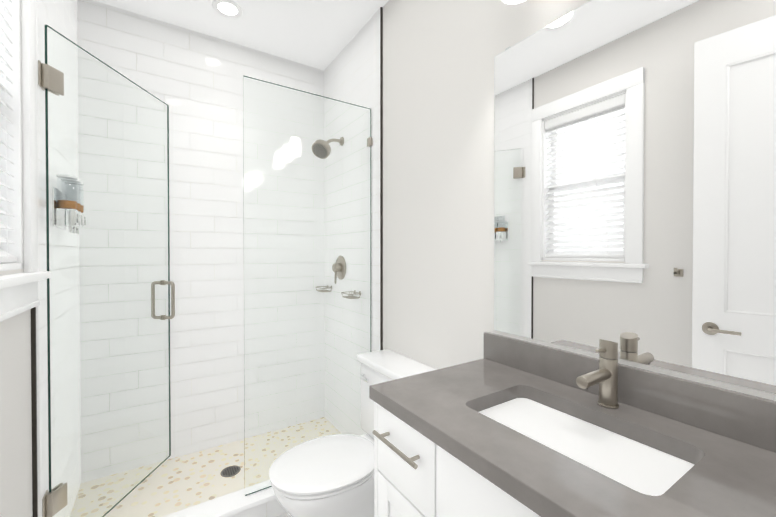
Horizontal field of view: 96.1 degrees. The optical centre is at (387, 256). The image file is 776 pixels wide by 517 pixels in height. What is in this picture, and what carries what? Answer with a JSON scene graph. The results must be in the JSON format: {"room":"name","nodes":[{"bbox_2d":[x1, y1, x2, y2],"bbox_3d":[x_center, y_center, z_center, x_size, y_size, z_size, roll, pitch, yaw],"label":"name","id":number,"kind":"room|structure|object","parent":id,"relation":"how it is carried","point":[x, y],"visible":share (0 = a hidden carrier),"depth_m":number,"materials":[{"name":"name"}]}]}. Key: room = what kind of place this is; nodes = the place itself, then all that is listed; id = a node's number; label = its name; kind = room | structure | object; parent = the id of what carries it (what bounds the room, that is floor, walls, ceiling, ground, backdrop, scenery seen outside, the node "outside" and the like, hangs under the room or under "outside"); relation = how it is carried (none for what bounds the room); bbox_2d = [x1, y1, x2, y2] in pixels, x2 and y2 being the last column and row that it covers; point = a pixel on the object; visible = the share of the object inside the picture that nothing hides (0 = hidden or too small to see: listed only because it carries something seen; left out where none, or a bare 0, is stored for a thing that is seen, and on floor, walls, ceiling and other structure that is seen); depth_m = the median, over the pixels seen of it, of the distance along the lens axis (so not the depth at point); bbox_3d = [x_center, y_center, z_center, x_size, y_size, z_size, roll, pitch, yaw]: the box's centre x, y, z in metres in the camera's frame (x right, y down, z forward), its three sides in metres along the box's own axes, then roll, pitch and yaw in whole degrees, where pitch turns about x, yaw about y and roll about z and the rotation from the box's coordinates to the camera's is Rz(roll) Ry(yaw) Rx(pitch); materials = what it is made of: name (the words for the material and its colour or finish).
{"room":"bathroom","nodes":[
{"label":"bathroom","id":0,"kind":"room"},
{"bbox_2d":[0,40,32,516],"bbox_3d":[-1.011,-0.052,0.715,0.140,2.740,3.088,0,1,-33],"label":"wall","id":1,"kind":"structure","parent":0,"point":[15,429],"depth_m":1.11,"materials":[{"name":"white paint"}]},
{"bbox_2d":[0,0,50,321],"bbox_3d":[-1.090,-0.493,0.877,0.190,1.340,0.816,0,1,-33],"label":"window","id":2,"kind":"structure","parent":1,"relation":"in","point":[18,293],"depth_m":1.15,"materials":[{"name":"white"}]},
{"bbox_2d":[0,0,16,262],"bbox_3d":[-1.087,-0.515,0.899,0.069,1.068,0.564,0,1,-33],"label":"window blinds","id":3,"kind":"object","parent":2,"relation":"attached to","point":[5,256],"visible":1,"depth_m":1.09,"materials":[{"name":"white"}]},
{"bbox_2d":[36,0,80,516],"bbox_3d":[-1.487,-0.060,1.583,0.010,2.740,0.813,0,1,-33],"label":"wall tile","id":4,"kind":"structure","parent":1,"relation":"attached to","point":[60,16],"depth_m":1.54,"materials":[{"name":"white tile"}]},
{"bbox_2d":[51,174,86,233],"bbox_3d":[-1.410,-0.225,1.552,0.086,0.240,0.234,0,1,-33],"label":"shower caddy","id":5,"kind":"object","parent":4,"relation":"attached to","point":[74,207],"depth_m":1.48,"materials":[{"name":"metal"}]},
{"bbox_2d":[38,25,174,516],"bbox_3d":[-1.282,0.148,1.686,0.444,2.065,0.638,0,1,-33],"label":"shower glass door","id":6,"kind":"structure","parent":4,"relation":"attached to","point":[51,80],"depth_m":1.50,"materials":[{"name":"clear glass"}]},
{"bbox_2d":[94,0,388,70],"bbox_3d":[-0.339,-1.486,1.139,1.744,0.120,3.088,0,1,-33],"label":"ceiling","id":7,"kind":"structure","parent":0,"point":[319,34],"depth_m":2.13,"materials":[{"name":"white paint"}]},
{"bbox_2d":[212,0,242,17],"bbox_3d":[-0.927,-1.432,2.018,0.164,0.004,0.164,0,1,-33],"label":"recessed light","id":8,"kind":"object","parent":7,"relation":"in","point":[228,8],"visible":1,"depth_m":2.01,"materials":[{"name":"white"}]},
{"bbox_2d":[277,512,290,516],"bbox_3d":[-0.339,1.374,1.166,1.744,0.120,3.088,0,1,-33],"label":"floor","id":9,"kind":"structure","parent":0,"point":[285,515],"depth_m":1.76,"materials":[{"name":"tile"}]},
{"bbox_2d":[70,417,340,516],"bbox_3d":[-0.918,1.280,2.054,1.442,0.050,0.664,0,1,-33],"label":"pebble shower floor","id":10,"kind":"structure","parent":9,"relation":"on","point":[172,485],"depth_m":1.97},
{"bbox_2d":[220,465,240,476],"bbox_3d":[-0.919,1.253,2.039,0.108,0.005,0.108,0,1,-33],"label":"shower drain","id":11,"kind":"object","parent":10,"relation":"on","point":[231,471],"visible":1,"depth_m":2.04,"materials":[{"name":"silver metal"}]},
{"bbox_2d":[163,480,286,516],"bbox_3d":[-0.705,1.246,1.726,1.442,0.124,0.134,0,1,-33],"label":"shower curb","id":12,"kind":"object","parent":9,"relation":"on","point":[261,503],"visible":0.23,"depth_m":1.70,"materials":[{"name":"tile"}]},
{"bbox_2d":[243,75,372,495],"bbox_3d":[-0.404,0.146,1.913,0.724,2.065,0.036,0,1,-33],"label":"glass panel","id":13,"kind":"object","parent":12,"relation":"on","point":[370,141],"visible":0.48,"depth_m":1.88,"materials":[{"name":"clear glass"}]},
{"bbox_2d":[269,349,436,516],"bbox_3d":[-0.172,0.915,1.588,0.713,0.790,0.456,0,1,-33],"label":"toilet","id":14,"kind":"object","parent":9,"relation":"on","point":[328,476],"visible":0.65,"depth_m":1.47,"materials":[{"name":"white ceramic"}]},
{"bbox_2d":[369,332,775,516],"bbox_3d":[0.480,0.770,0.730,0.558,1.094,1.187,0,1,-33],"label":"bathroom vanity","id":15,"kind":"object","parent":9,"relation":"on","point":[505,426],"visible":1,"depth_m":0.82,"materials":[{"name":"white painted wood"},{"name":"grey quartz"},{"name":"brushed nickel"}]},
{"bbox_2d":[576,339,618,408],"bbox_3d":[0.549,0.311,0.912,0.160,0.179,0.050,0,1,-33],"label":"faucet","id":16,"kind":"object","parent":15,"relation":"on","point":[606,375],"depth_m":0.92,"materials":[{"name":"silver metal"}]},
{"bbox_2d":[383,0,775,400],"bbox_3d":[0.333,-0.060,1.590,0.140,2.740,3.088,0,1,-33],"label":"wall","id":17,"kind":"structure","parent":0,"point":[439,56],"depth_m":1.58,"materials":[{"name":"white paint"}]},
{"bbox_2d":[31,7,382,516],"bbox_3d":[-0.650,-0.061,1.630,1.464,2.740,0.023,0,1,-33],"label":"trim","id":18,"kind":"structure","parent":17,"relation":"attached to","point":[34,419],"depth_m":1.25,"materials":[{"name":"grey metal"}]},
{"bbox_2d":[324,9,379,435],"bbox_3d":[-0.265,-0.068,2.370,0.010,2.740,0.828,0,1,-33],"label":"wall tile","id":19,"kind":"structure","parent":17,"relation":"attached to","point":[352,73],"depth_m":2.33,"materials":[{"name":"white tile"}]},
{"bbox_2d":[316,285,331,291],"bbox_3d":[-0.479,0.237,2.605,0.094,0.042,0.140,0,1,-33],"label":"soap dish","id":20,"kind":"object","parent":19,"relation":"attached to","point":[322,290],"depth_m":2.59,"materials":[{"name":"silver metal"}]},
{"bbox_2d":[312,137,343,158],"bbox_3d":[-0.397,-0.746,2.348,0.229,0.177,0.128,0,1,-33],"label":"shower head","id":21,"kind":"object","parent":19,"relation":"attached to","point":[325,148],"depth_m":2.31},
{"bbox_2d":[332,256,345,283],"bbox_3d":[-0.355,0.090,2.450,0.055,0.196,0.170,0,1,-33],"label":"shower valve","id":22,"kind":"object","parent":19,"relation":"attached to","point":[338,265],"depth_m":2.43,"materials":[{"name":"silver metal"}]},
{"bbox_2d":[341,290,360,298],"bbox_3d":[-0.236,0.241,2.232,0.094,0.042,0.140,0,1,-33],"label":"soap dish","id":23,"kind":"object","parent":19,"relation":"attached to","point":[352,296],"depth_m":2.23,"materials":[{"name":"silver metal"}]},
{"bbox_2d":[502,0,524,3],"bbox_3d":[0.577,-0.962,0.925,0.166,0.235,0.660,0,1,-33],"label":"sconce","id":24,"kind":"object","parent":17,"relation":"attached to","point":[512,1],"visible":1,"depth_m":1.17,"materials":[{"name":"white glass"}]},
{"bbox_2d":[484,332,775,452],"bbox_3d":[0.705,0.350,0.873,0.020,0.102,1.187,0,1,-33],"label":"backsplash","id":25,"kind":"structure","parent":17,"relation":"attached to","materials":[{"name":"grey stone"}]},
{"bbox_2d":[494,0,775,393],"bbox_3d":[0.721,-0.238,0.854,0.008,1.046,1.147,0,1,-33],"label":"wall mirror","id":26,"kind":"object","parent":17,"relation":"attached to","point":[635,186],"visible":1,"depth_m":0.92,"materials":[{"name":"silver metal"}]},
{"bbox_3d":[-1.144,-0.068,2.387,1.464,2.740,0.140,0,1,-33],"label":"wall","id":27,"kind":"structure","parent":0,"visible":0},
{"bbox_2d":[77,0,324,482],"bbox_3d":[-1.103,-0.067,2.325,1.464,2.740,0.010,0,1,-33],"label":"wall tile","id":28,"kind":"structure","parent":27,"relation":"attached to","point":[198,83],"depth_m":2.23,"materials":[{"name":"white tile"}]}
]}

